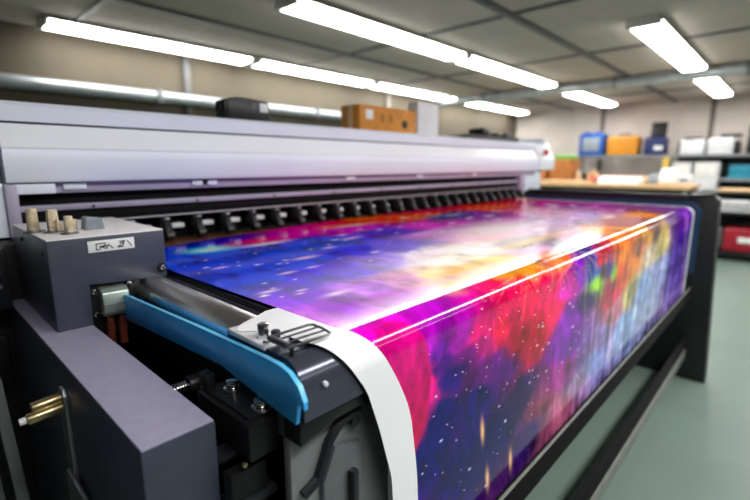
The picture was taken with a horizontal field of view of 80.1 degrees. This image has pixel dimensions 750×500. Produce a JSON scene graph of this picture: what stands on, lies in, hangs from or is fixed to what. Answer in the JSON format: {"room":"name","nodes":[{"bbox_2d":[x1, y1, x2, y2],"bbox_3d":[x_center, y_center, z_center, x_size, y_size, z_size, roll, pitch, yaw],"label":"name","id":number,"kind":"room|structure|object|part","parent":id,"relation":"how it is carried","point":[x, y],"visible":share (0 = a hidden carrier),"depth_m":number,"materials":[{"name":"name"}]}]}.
{"room":"print shop","nodes":[
{"label":"print shop","id":0,"kind":"room"},
{"bbox_2d":[0,20,516,137],"bbox_3d":[-1.226,-1.240,6.370,0.100,2.450,14.000,10,15,42],"label":"wall","id":1,"kind":"structure","parent":0,"point":[25,50],"depth_m":4.98,"materials":[{"name":"beige paint"}]},
{"bbox_2d":[62,0,110,32],"bbox_3d":[0.129,-1.531,1.398,8.480,0.014,0.060,10,15,42],"label":"trim","id":2,"kind":"structure","parent":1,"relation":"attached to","point":[96,6],"depth_m":3.63,"materials":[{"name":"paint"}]},
{"bbox_2d":[0,73,340,119],"bbox_3d":[-2.672,-1.608,4.540,0.149,0.140,9.100,10,15,42],"label":"conduit","id":3,"kind":"object","parent":1,"relation":"attached to","point":[157,96],"visible":0.89,"depth_m":4.60,"materials":[{"name":"metal"}]},
{"bbox_2d":[181,54,193,115],"bbox_3d":[-2.155,-1.023,5.289,0.049,2.430,0.080,10,15,42],"label":"trim","id":4,"kind":"structure","parent":1,"relation":"attached to","point":[185,59],"depth_m":5.09,"materials":[{"name":"paint"}]},
{"bbox_2d":[386,91,390,107],"bbox_3d":[0.223,-1.499,7.784,0.049,2.430,0.080,10,15,42],"label":"trim","id":5,"kind":"structure","parent":1,"relation":"attached to","point":[388,93],"depth_m":7.56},
{"bbox_2d":[279,0,579,71],"bbox_3d":[1.803,-1.866,3.155,8.480,0.014,0.060,10,15,42],"label":"trim","id":6,"kind":"structure","parent":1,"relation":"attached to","point":[562,2],"depth_m":4.05,"materials":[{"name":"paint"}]},
{"bbox_2d":[0,0,749,112],"bbox_3d":[1.906,-1.943,3.252,8.680,0.100,14.000,10,15,42],"label":"ceiling","id":7,"kind":"structure","parent":0,"point":[589,25],"depth_m":4.28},
{"bbox_2d":[36,14,253,65],"bbox_3d":[-2.198,-2.099,4.553,0.316,0.078,2.000,10,15,42],"label":"ceiling light","id":8,"kind":"object","parent":7,"relation":"attached to","point":[48,22],"visible":1,"depth_m":4.31,"materials":[{"name":"white plastic"}]},
{"bbox_2d":[246,57,374,86],"bbox_3d":[-0.787,-2.382,6.034,0.316,0.078,1.970,10,15,42],"label":"ceiling light","id":9,"kind":"object","parent":7,"relation":"attached to","point":[259,62],"visible":0.88,"depth_m":5.83,"materials":[{"name":"white plastic"}]},
{"bbox_2d":[273,0,466,61],"bbox_3d":[0.116,-2.034,4.208,0.296,0.078,2.350,10,15,42],"label":"ceiling light","id":10,"kind":"object","parent":7,"relation":"attached to","point":[314,10],"visible":1,"depth_m":3.91,"materials":[{"name":"white plastic"}]},
{"bbox_2d":[364,81,448,99],"bbox_3d":[0.580,-2.655,7.468,0.316,0.078,1.870,10,15,42],"label":"ceiling light","id":11,"kind":"object","parent":7,"relation":"attached to","point":[380,85],"visible":0.8,"depth_m":7.30,"materials":[{"name":"white plastic"}]},
{"bbox_2d":[466,103,494,108],"bbox_3d":[2.195,-2.939,8.959,0.540,0.078,0.816,10,15,42],"label":"ceiling light","id":12,"kind":"object","parent":7,"relation":"attached to","point":[483,105],"depth_m":9.08,"materials":[{"name":"white plastic"}]},
{"bbox_2d":[449,52,556,88],"bbox_3d":[1.825,-2.375,6.001,0.296,0.078,2.490,10,15,42],"label":"ceiling light","id":13,"kind":"object","parent":7,"relation":"attached to","point":[472,60],"visible":0.84,"depth_m":5.73,"materials":[{"name":"white plastic"}]},
{"bbox_2d":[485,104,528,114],"bbox_3d":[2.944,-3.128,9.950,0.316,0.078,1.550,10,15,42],"label":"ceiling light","id":14,"kind":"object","parent":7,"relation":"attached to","point":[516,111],"visible":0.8,"depth_m":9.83,"materials":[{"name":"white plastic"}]},
{"bbox_2d":[491,106,527,113],"bbox_3d":[2.944,-3.110,9.953,0.300,0.034,1.490,10,15,42],"label":"diffuser","id":15,"kind":"object","parent":14,"relation":"attached to","point":[499,108],"depth_m":9.87,"materials":[{"name":"white plastic"}]},
{"bbox_2d":[374,27,749,88],"bbox_3d":[3.068,-2.119,4.482,8.480,0.014,0.060,10,15,42],"label":"trim","id":16,"kind":"structure","parent":7,"relation":"attached to","point":[745,28],"depth_m":5.01,"materials":[{"name":"paint"}]},
{"bbox_2d":[471,0,678,101],"bbox_3d":[1.242,-2.000,3.874,0.090,0.019,13.800,10,15,42],"label":"trim","id":17,"kind":"structure","parent":7,"relation":"attached to","point":[488,4],"depth_m":4.38,"materials":[{"name":"paint"}]},
{"bbox_2d":[563,92,616,106],"bbox_3d":[3.858,-2.782,8.134,0.296,0.078,2.700,10,15,42],"label":"ceiling light","id":18,"kind":"object","parent":7,"relation":"attached to","point":[584,96],"visible":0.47,"depth_m":8.18,"materials":[{"name":"white plastic"}]},
{"bbox_2d":[433,61,749,106],"bbox_3d":[4.250,-2.274,5.738,8.460,0.168,0.168,10,15,42],"label":"duct","id":19,"kind":"object","parent":7,"relation":"attached to","point":[737,69],"visible":0.9,"depth_m":6.44,"materials":[{"name":"metal"}]},
{"bbox_2d":[505,82,749,106],"bbox_3d":[5.528,-2.611,7.063,8.480,0.014,0.060,10,15,42],"label":"trim","id":20,"kind":"structure","parent":7,"relation":"attached to","point":[745,82],"depth_m":7.89,"materials":[{"name":"paint"}]},
{"bbox_2d":[626,15,706,72],"bbox_3d":[3.183,-2.137,4.752,0.276,0.078,2.550,10,15,42],"label":"ceiling light","id":21,"kind":"object","parent":7,"relation":"attached to","point":[654,30],"visible":1,"depth_m":4.36,"materials":[{"name":"white plastic"}]},
{"bbox_2d":[694,78,732,96],"bbox_3d":[5.199,-2.541,6.868,0.276,0.078,2.550,10,15,42],"label":"ceiling light","id":22,"kind":"object","parent":7,"relation":"attached to","point":[716,87],"visible":0.51,"depth_m":6.90,"materials":[{"name":"white plastic"}]},
{"bbox_2d":[388,253,749,499],"bbox_3d":[1.906,0.562,3.729,8.680,0.100,14.000,10,15,42],"label":"floor","id":23,"kind":"structure","parent":0,"point":[694,444],"depth_m":2.03,"materials":[{"name":"green concrete"}]},
{"bbox_2d":[0,100,721,499],"bbox_3d":[0.224,0.175,1.795,1.573,1.385,3.755,10,15,42],"label":"printer","id":24,"kind":"object","parent":23,"relation":"on","point":[125,375],"visible":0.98,"depth_m":0.95,"materials":[{"name":"metal"}]},
{"bbox_3d":[-0.867,0.259,0.964,0.024,0.130,0.128,10,15,42],"label":"access plate","id":25,"kind":"part","parent":24,"relation":"part of","materials":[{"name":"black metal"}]},
{"bbox_3d":[-0.683,0.438,0.853,0.030,0.420,0.039,10,15,42],"label":"rail","id":26,"kind":"part","parent":24,"relation":"part of","materials":[{"name":"grey metal"}]},
{"bbox_3d":[-0.668,-0.059,0.869,0.020,0.043,0.020,10,15,42],"label":"control knob","id":27,"kind":"part","parent":24,"relation":"part of","materials":[{"name":"beige plastic"}]},
{"bbox_3d":[-0.668,-0.037,0.873,0.037,0.003,0.037,10,15,42],"label":"knob","id":28,"kind":"part","parent":24,"relation":"part of","materials":[{"name":"metal"}]},
{"bbox_3d":[-0.626,-0.036,0.869,0.035,0.003,0.035,10,15,42],"label":"knob","id":29,"kind":"part","parent":24,"relation":"part of","materials":[{"name":"metal"}]},
{"bbox_3d":[-0.621,-0.058,0.863,0.028,0.042,0.021,10,15,42],"label":"control lever","id":30,"kind":"part","parent":24,"relation":"part of","materials":[{"name":"beige plastic"}]},
{"bbox_3d":[-0.583,-0.049,0.848,0.017,0.031,0.017,10,15,42],"label":"control knob","id":31,"kind":"part","parent":24,"relation":"part of","materials":[{"name":"beige plastic"}]},
{"bbox_3d":[-0.583,-0.032,0.851,0.030,0.003,0.030,10,15,42],"label":"knob","id":32,"kind":"part","parent":24,"relation":"part of","materials":[{"name":"metal"}]},
{"bbox_3d":[-0.609,-0.051,0.901,0.012,0.022,0.012,10,15,42],"label":"control knob","id":33,"kind":"part","parent":24,"relation":"part of","materials":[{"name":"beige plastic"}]},
{"bbox_3d":[-0.620,-0.049,0.953,0.314,0.002,0.199,10,15,42],"label":"box panel","id":34,"kind":"part","parent":24,"relation":"part of","materials":[{"name":"metal"}]},
{"bbox_3d":[-0.502,-0.010,0.851,0.002,0.022,0.080,10,15,42],"label":"label plate","id":35,"kind":"part","parent":24,"relation":"part of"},
{"bbox_3d":[-0.504,0.159,0.764,0.778,0.002,0.082,10,15,42],"label":"panel","id":36,"kind":"part","parent":24,"relation":"part of","materials":[{"name":"grey metal"}]},
{"bbox_3d":[-0.511,0.111,0.896,0.014,0.106,0.107,10,15,42],"label":"recess plate","id":37,"kind":"part","parent":24,"relation":"part of","materials":[{"name":"black metal"}]},
{"bbox_3d":[-0.740,0.463,1.269,0.135,0.895,0.078,10,15,42],"label":"cabinet panel","id":38,"kind":"part","parent":24,"relation":"part of","materials":[{"name":"grey metal"}]},
{"bbox_3d":[-0.442,0.035,0.924,0.004,0.019,0.019,10,15,42],"label":"screw seat","id":39,"kind":"part","parent":24,"relation":"part of","materials":[{"name":"black metal"}]},
{"bbox_3d":[-0.391,0.601,1.054,0.968,0.765,0.008,10,15,42],"label":"plate","id":40,"kind":"part","parent":24,"relation":"part of","materials":[{"name":"black metal"}]},
{"bbox_3d":[-0.401,0.082,0.917,0.705,0.040,0.004,10,15,42],"label":"media edge rail","id":41,"kind":"part","parent":24,"relation":"part of","materials":[{"name":"silver metal"}]},
{"bbox_3d":[-0.397,0.076,0.919,0.705,0.040,0.004,10,15,42],"label":"media edge rail","id":42,"kind":"part","parent":24,"relation":"part of","materials":[{"name":"black metal"}]},
{"bbox_3d":[-0.394,0.074,0.923,0.705,0.040,0.004,10,15,42],"label":"media edge rail","id":43,"kind":"part","parent":24,"relation":"part of","materials":[{"name":"metal"}]},
{"bbox_3d":[-0.180,0.197,0.595,0.112,0.004,0.042,10,15,42],"label":"bracket plate","id":44,"kind":"part","parent":24,"relation":"part of","materials":[{"name":"metal"}]},
{"bbox_2d":[215,96,269,121],"bbox_3d":[-0.456,-0.482,1.540,0.073,0.080,0.182,10,15,42],"label":"box","id":45,"kind":"object","parent":24,"relation":"on","point":[241,108],"visible":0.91,"depth_m":1.50,"materials":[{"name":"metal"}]},
{"bbox_3d":[-0.453,-0.469,1.498,0.009,0.062,0.093,10,15,42],"label":"panel","id":46,"kind":"part","parent":45,"relation":"part of","materials":[{"name":"black metal"}]},
{"bbox_3d":[-0.157,0.114,0.596,0.090,0.008,0.040,10,15,42],"label":"corner plate","id":47,"kind":"part","parent":24,"relation":"part of","materials":[{"name":"plastic"}]},
{"bbox_3d":[-0.144,0.104,0.575,0.015,0.020,0.015,10,15,42],"label":"plate knob","id":48,"kind":"part","parent":24,"relation":"part of","materials":[{"name":"silver metal"}]},
{"bbox_3d":[0.128,-0.452,2.019,0.036,0.056,2.846,10,15,42],"label":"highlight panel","id":49,"kind":"part","parent":24,"relation":"part of","materials":[{"name":"white plastic"}]},
{"bbox_3d":[0.043,-0.281,2.032,0.062,0.015,2.670,10,15,42],"label":"carriage rail","id":50,"kind":"part","parent":24,"relation":"part of","materials":[{"name":"grey metal"}]},
{"bbox_3d":[-0.099,0.124,0.532,0.005,0.024,0.005,6,12,28],"label":"bracket post","id":51,"kind":"part","parent":24,"relation":"part of","materials":[{"name":"black metal"}]},
{"bbox_3d":[-0.098,0.147,0.615,0.169,0.071,0.132,10,15,42],"label":"corner casing","id":52,"kind":"part","parent":24,"relation":"part of","materials":[{"name":"black metal"}]},
{"bbox_3d":[0.013,-0.228,2.071,0.040,0.103,2.670,10,15,42],"label":"gap panel","id":53,"kind":"part","parent":24,"relation":"part of","materials":[{"name":"black metal"}]},
{"bbox_3d":[-0.046,0.484,0.664,0.015,0.600,0.184,10,15,42],"label":"plate","id":54,"kind":"part","parent":24,"relation":"part of","materials":[{"name":"grey metal"}]},
{"bbox_3d":[-0.046,0.520,0.652,0.010,0.534,0.070,10,15,42],"label":"plate panel","id":55,"kind":"part","parent":24,"relation":"part of","materials":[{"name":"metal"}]},
{"bbox_2d":[341,104,415,133],"bbox_3d":[0.027,-0.652,2.280,0.132,0.136,0.428,10,15,42],"label":"cardboard box","id":56,"kind":"object","parent":24,"relation":"on","point":[353,116],"visible":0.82,"depth_m":2.17,"materials":[{"name":"orange cardboard"}]},
{"bbox_2d":[408,101,437,135],"bbox_3d":[0.269,-0.720,2.487,0.070,0.192,0.188,10,15,42],"label":"carton","id":57,"kind":"object","parent":24,"relation":"on","point":[426,113],"visible":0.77,"depth_m":2.44,"materials":[{"name":"cardboard"}]},
{"bbox_2d":[165,198,693,499],"bbox_3d":[0.456,0.132,1.802,0.969,0.497,2.595,10,15,42],"label":"printed banner","id":58,"kind":"object","parent":24,"relation":"on","point":[472,334],"visible":0.96,"depth_m":0.96,"materials":[{"name":"multicoloured plastic"}]},
{"bbox_2d":[444,128,519,141],"bbox_3d":[0.711,-0.747,2.917,0.170,0.084,0.697,10,15,42],"label":"tray","id":59,"kind":"object","parent":24,"relation":"on","point":[476,133],"visible":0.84,"depth_m":2.82,"materials":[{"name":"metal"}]},
{"bbox_3d":[0.898,0.410,1.589,0.014,0.070,2.475,10,15,42],"label":"takeup rail","id":60,"kind":"part","parent":24,"relation":"part of","materials":[{"name":"black metal"}]},
{"bbox_3d":[1.359,-0.339,2.702,0.890,0.036,0.045,10,15,42],"label":"cap rail","id":61,"kind":"part","parent":24,"relation":"part of","materials":[{"name":"black metal"}]},
{"bbox_3d":[0.917,0.695,1.653,0.013,0.085,2.435,10,15,42],"label":"takeup rail","id":62,"kind":"part","parent":24,"relation":"part of","materials":[{"name":"black metal"}]},
{"bbox_3d":[1.726,0.205,2.568,0.405,1.035,0.114,10,15,42],"label":"stand leg","id":63,"kind":"part","parent":24,"relation":"part of","materials":[{"name":"black paint"}]},
{"bbox_3d":[1.780,-0.299,2.419,0.115,0.010,0.105,10,15,42],"label":"leg plate","id":64,"kind":"part","parent":24,"relation":"part of","materials":[{"name":"metal"}]},
{"bbox_2d":[522,182,700,197],"bbox_3d":[3.374,-0.604,7.093,2.750,0.930,0.950,10,15,42],"label":"bench","id":65,"kind":"object","parent":23,"relation":"on","point":[644,188],"visible":0.23,"depth_m":6.67,"materials":[{"name":"brown wood"}]},
{"bbox_2d":[540,170,549,179],"bbox_3d":[2.795,-1.311,7.676,0.440,0.240,0.412,10,15,42],"label":"carton","id":66,"kind":"object","parent":65,"relation":"on","point":[544,173],"visible":0.05,"depth_m":7.43,"materials":[{"name":"brown cardboard"}]},
{"bbox_2d":[549,155,580,179],"bbox_3d":[3.155,-1.355,7.403,0.360,0.430,0.400,10,15,42],"label":"carton","id":67,"kind":"object","parent":65,"relation":"on","point":[566,167],"visible":0.68,"depth_m":7.25,"materials":[{"name":"brown cardboard"}]},
{"bbox_2d":[540,179,596,183],"bbox_3d":[3.036,-1.072,6.970,0.800,0.035,0.400,10,15,42],"label":"board","id":68,"kind":"object","parent":65,"relation":"on","point":[548,180],"visible":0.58,"depth_m":6.87,"materials":[{"name":"beige wood"}]},
{"bbox_2d":[589,176,599,180],"bbox_3d":[3.293,-1.069,6.684,0.120,0.064,0.180,10,15,42],"label":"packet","id":69,"kind":"object","parent":68,"relation":"on","point":[592,178],"visible":0.83,"depth_m":6.62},
{"bbox_2d":[575,170,581,179],"bbox_3d":[3.296,-1.200,7.228,0.090,0.190,0.090,10,15,42],"label":"glue bottle","id":70,"kind":"object","parent":65,"relation":"on","point":[578,174],"visible":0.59,"depth_m":7.20,"materials":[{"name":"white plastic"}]},
{"bbox_2d":[582,169,601,179],"bbox_3d":[3.521,-1.210,7.248,0.260,0.202,0.180,10,15,42],"label":"toolbox","id":71,"kind":"object","parent":65,"relation":"on","point":[584,175],"visible":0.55,"depth_m":7.24,"materials":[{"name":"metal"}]},
{"bbox_2d":[587,171,598,179],"bbox_3d":[3.435,-1.158,7.030,0.170,0.177,0.085,10,15,42],"label":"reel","id":72,"kind":"object","parent":65,"relation":"on","point":[592,173],"visible":0.51,"depth_m":7.00,"materials":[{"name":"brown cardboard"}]},
{"bbox_2d":[597,176,644,184],"bbox_3d":[3.602,-1.025,6.530,0.530,0.108,0.461,10,15,42],"label":"pile","id":73,"kind":"object","parent":65,"relation":"on","point":[633,180],"visible":0.99,"depth_m":6.40,"materials":[{"name":"white paper"}]},
{"bbox_2d":[603,175,647,176],"bbox_3d":[3.895,-1.097,6.900,0.682,0.110,0.110,10,15,42],"label":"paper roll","id":74,"kind":"object","parent":65,"relation":"on","point":[603,175],"visible":0.07,"depth_m":6.97,"materials":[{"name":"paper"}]},
{"bbox_2d":[647,174,659,183],"bbox_3d":[4.006,-1.020,6.394,0.155,0.147,0.125,10,15,42],"label":"rag","id":75,"kind":"object","parent":65,"relation":"on","point":[652,178],"visible":0.7,"depth_m":6.36,"materials":[{"name":"grey fabric"}]},
{"bbox_2d":[655,183,690,185],"bbox_3d":[4.060,-0.893,6.070,0.350,0.020,0.400,10,15,42],"label":"wood offcut","id":76,"kind":"object","parent":65,"relation":"on","point":[676,184],"visible":0.87,"depth_m":5.93,"materials":[{"name":"beige wood"}]},
{"bbox_2d":[659,168,678,183],"bbox_3d":[4.013,-1.012,6.078,0.200,0.210,0.268,10,15,42],"label":"crumpled paper","id":77,"kind":"object","parent":76,"relation":"on","point":[667,175],"visible":1,"depth_m":6.00,"materials":[{"name":"white paper"}]},
{"bbox_2d":[678,175,694,184],"bbox_3d":[4.300,-0.984,6.254,0.270,0.130,0.205,10,15,42],"label":"block","id":78,"kind":"object","parent":65,"relation":"on","point":[689,179],"visible":0.48,"depth_m":6.14,"materials":[{"name":"white"}]},
{"bbox_2d":[577,154,749,188],"bbox_3d":[5.606,-1.142,8.688,3.470,1.390,0.665,10,15,42],"label":"wall shelving","id":79,"kind":"object","parent":23,"relation":"on","point":[727,159],"visible":0.41,"depth_m":8.22,"materials":[{"name":"grey metal"}]},
{"bbox_2d":[578,132,609,155],"bbox_3d":[4.602,-2.225,9.377,0.480,0.480,0.412,10,15,42],"label":"case","id":80,"kind":"object","parent":79,"relation":"on","point":[590,144],"visible":0.96,"depth_m":9.22,"materials":[{"name":"blue plastic"}]},
{"bbox_3d":[4.466,-2.183,9.238,0.326,0.273,0.014,10,15,42],"label":"panel","id":81,"kind":"part","parent":80,"relation":"part of","materials":[{"name":"grey plastic"}]},
{"bbox_2d":[607,134,643,154],"bbox_3d":[5.037,-2.123,8.991,0.560,0.424,0.420,10,15,42],"label":"crate","id":82,"kind":"object","parent":79,"relation":"on","point":[618,145],"visible":0.92,"depth_m":8.84,"materials":[{"name":"plastic"}]},
{"bbox_2d":[643,122,669,154],"bbox_3d":[5.438,-2.148,8.596,0.350,0.620,0.412,10,15,42],"label":"case","id":83,"kind":"object","parent":79,"relation":"on","point":[657,143],"visible":0.98,"depth_m":8.52,"materials":[{"name":"blue plastic"}]},
{"bbox_3d":[5.356,-1.928,8.438,0.147,0.082,0.014,10,15,42],"label":"panel","id":84,"kind":"part","parent":83,"relation":"part of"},
{"bbox_3d":[5.477,-2.315,8.591,0.270,0.290,0.072,10,15,42],"label":"raised lid","id":85,"kind":"part","parent":83,"relation":"part of","materials":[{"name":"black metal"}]},
{"bbox_3d":[5.441,-1.070,8.447,0.090,1.340,0.075,10,15,42],"label":"shelf post","id":86,"kind":"part","parent":79,"relation":"part of","materials":[{"name":"yellow paint"}]},
{"bbox_2d":[672,162,694,174],"bbox_3d":[5.792,-1.330,8.421,0.310,0.660,0.402,10,15,42],"label":"box","id":87,"kind":"object","parent":79,"relation":"on","point":[685,168],"visible":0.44,"depth_m":8.22,"materials":[{"name":"paper"}]},
{"bbox_3d":[5.659,-1.433,8.257,0.248,0.264,0.014,10,15,42],"label":"panel","id":88,"kind":"part","parent":87,"relation":"part of","materials":[{"name":"white paper"}]},
{"bbox_2d":[677,137,706,153],"bbox_3d":[5.872,-1.923,8.247,0.390,0.310,0.420,10,15,42],"label":"storage box","id":89,"kind":"object","parent":79,"relation":"on","point":[690,145],"visible":0.84,"depth_m":8.11,"materials":[{"name":"metal"}]},
{"bbox_3d":[5.928,-2.057,8.252,0.290,0.050,0.300,10,15,42],"label":"dark lid","id":90,"kind":"part","parent":89,"relation":"part of","materials":[{"name":"plastic"}]},
{"bbox_2d":[693,162,722,190],"bbox_3d":[6.069,-1.281,8.166,0.370,0.660,0.402,10,15,42],"label":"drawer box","id":91,"kind":"object","parent":79,"relation":"on","point":[707,174],"visible":0.73,"depth_m":8.00,"materials":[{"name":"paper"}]},
{"bbox_3d":[5.878,-1.442,8.047,0.170,0.260,0.014,10,15,42],"label":"drawer","id":92,"kind":"part","parent":91,"relation":"part of","materials":[{"name":"white plastic"}]},
{"bbox_3d":[6.006,-1.420,7.929,0.140,0.260,0.014,10,15,42],"label":"drawer","id":93,"kind":"part","parent":91,"relation":"part of","materials":[{"name":"white plastic"}]},
{"bbox_3d":[6.477,-1.322,8.245,1.550,0.770,0.040,10,15,42],"label":"panel","id":94,"kind":"part","parent":79,"relation":"part of","materials":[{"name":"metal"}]},
{"bbox_2d":[707,133,742,153],"bbox_3d":[6.217,-1.882,7.922,0.440,0.350,0.425,10,15,42],"label":"file box","id":95,"kind":"object","parent":79,"relation":"on","point":[729,144],"visible":0.96,"depth_m":7.79,"materials":[{"name":"grey"}]},
{"bbox_3d":[6.345,-2.036,7.928,0.300,0.050,0.200,10,15,42],"label":"dark lid","id":96,"kind":"part","parent":95,"relation":"part of","materials":[{"name":"metal"}]},
{"bbox_2d":[727,175,749,178],"bbox_3d":[6.472,-1.263,7.707,0.580,0.055,0.355,10,15,42],"label":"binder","id":97,"kind":"object","parent":79,"relation":"on","point":[728,176],"visible":0.95,"depth_m":7.67,"materials":[{"name":"teal plastic"}]},
{"bbox_2d":[729,172,749,174],"bbox_3d":[6.483,-1.319,7.693,0.560,0.055,0.345,10,15,42],"label":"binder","id":98,"kind":"object","parent":97,"relation":"on","point":[730,173],"visible":0.79,"depth_m":7.67,"materials":[{"name":"teal plastic"}]},
{"bbox_2d":[728,168,749,171],"bbox_3d":[6.472,-1.377,7.685,0.580,0.055,0.355,10,15,42],"label":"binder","id":99,"kind":"object","parent":98,"relation":"on","point":[729,169],"visible":1,"depth_m":7.66,"materials":[{"name":"teal plastic"}]},
{"bbox_2d":[730,165,749,167],"bbox_3d":[6.483,-1.433,7.671,0.560,0.055,0.345,10,15,42],"label":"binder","id":100,"kind":"object","parent":99,"relation":"on","point":[731,166],"visible":0.88,"depth_m":7.65,"materials":[{"name":"teal plastic"}]},
{"bbox_2d":[746,129,749,153],"bbox_3d":[6.515,-1.900,7.617,0.200,0.500,0.412,10,15,42],"label":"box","id":101,"kind":"object","parent":79,"relation":"on","point":[748,142],"visible":1,"depth_m":7.55,"materials":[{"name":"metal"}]},
{"bbox_2d":[697,189,749,255],"bbox_3d":[4.749,-0.340,5.868,0.830,0.870,0.812,10,15,42],"label":"cart","id":102,"kind":"object","parent":23,"relation":"on","point":[726,218],"visible":0.35,"depth_m":6.05,"materials":[{"name":"metal"}]},
{"bbox_2d":[718,227,723,247],"bbox_3d":[4.567,-0.174,5.961,0.139,0.270,0.139,10,15,42],"label":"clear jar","id":103,"kind":"object","parent":102,"relation":"on","point":[720,239],"visible":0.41,"depth_m":5.90,"materials":[{"name":"plastic"}]},
{"bbox_2d":[697,189,749,194],"bbox_3d":[4.749,-0.752,5.789,0.830,0.030,0.800,10,15,42],"label":"shelf","id":104,"kind":"object","parent":102,"relation":"attached to","point":[707,191],"depth_m":5.65,"materials":[{"name":"wood"}]},
{"bbox_2d":[717,247,749,255],"bbox_3d":[4.749,-0.015,5.929,0.830,0.030,0.800,10,15,42],"label":"shelf","id":105,"kind":"object","parent":102,"relation":"attached to","point":[719,250],"depth_m":5.62,"materials":[{"name":"black metal"}]},
{"bbox_2d":[718,188,749,191],"bbox_3d":[4.712,-0.752,5.629,0.570,0.030,0.480,10,15,42],"label":"board","id":106,"kind":"object","parent":102,"relation":"on","point":[721,189],"visible":1,"depth_m":5.57,"materials":[{"name":"brown wood"}]},
{"bbox_2d":[721,198,749,212],"bbox_3d":[4.573,-0.576,5.720,0.550,0.150,0.387,10,15,42],"label":"tray","id":107,"kind":"object","parent":102,"relation":"on","point":[727,204],"visible":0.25,"depth_m":5.56,"materials":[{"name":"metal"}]},
{"bbox_2d":[721,211,749,215],"bbox_3d":[4.749,-0.506,5.836,0.830,0.030,0.800,10,15,42],"label":"shelf","id":108,"kind":"object","parent":102,"relation":"attached to","point":[730,213],"depth_m":5.54,"materials":[{"name":"metal"}]},
{"bbox_2d":[722,223,749,252],"bbox_3d":[4.743,-0.163,5.678,0.460,0.353,0.428,10,15,42],"label":"case","id":109,"kind":"object","parent":102,"relation":"on","point":[736,238],"visible":1,"depth_m":5.61,"materials":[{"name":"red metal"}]},
{"bbox_2d":[516,95,749,197],"bbox_3d":[6.655,-1.641,8.475,8.480,2.450,0.100,10,15,42],"label":"wall","id":110,"kind":"structure","parent":0,"point":[562,130],"depth_m":9.36,"materials":[{"name":"beige paint"}]},
{"bbox_2d":[111,0,573,109],"bbox_3d":[-0.219,-2.256,5.216,0.090,0.019,13.800,10,15,42],"label":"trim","id":111,"kind":"structure","parent":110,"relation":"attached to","point":[129,2],"depth_m":4.49,"materials":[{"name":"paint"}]},
{"bbox_2d":[596,107,605,172],"bbox_3d":[4.983,-1.907,9.927,0.080,2.430,0.029,10,15,42],"label":"trim","id":112,"kind":"structure","parent":110,"relation":"attached to","point":[603,113],"depth_m":9.76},
{"bbox_2d":[706,98,717,153],"bbox_3d":[6.399,-1.659,8.624,0.080,2.430,0.029,10,15,42],"label":"trim","id":113,"kind":"structure","parent":110,"relation":"attached to","point":[714,101],"depth_m":8.46,"materials":[{"name":"grey metal"}]}
]}

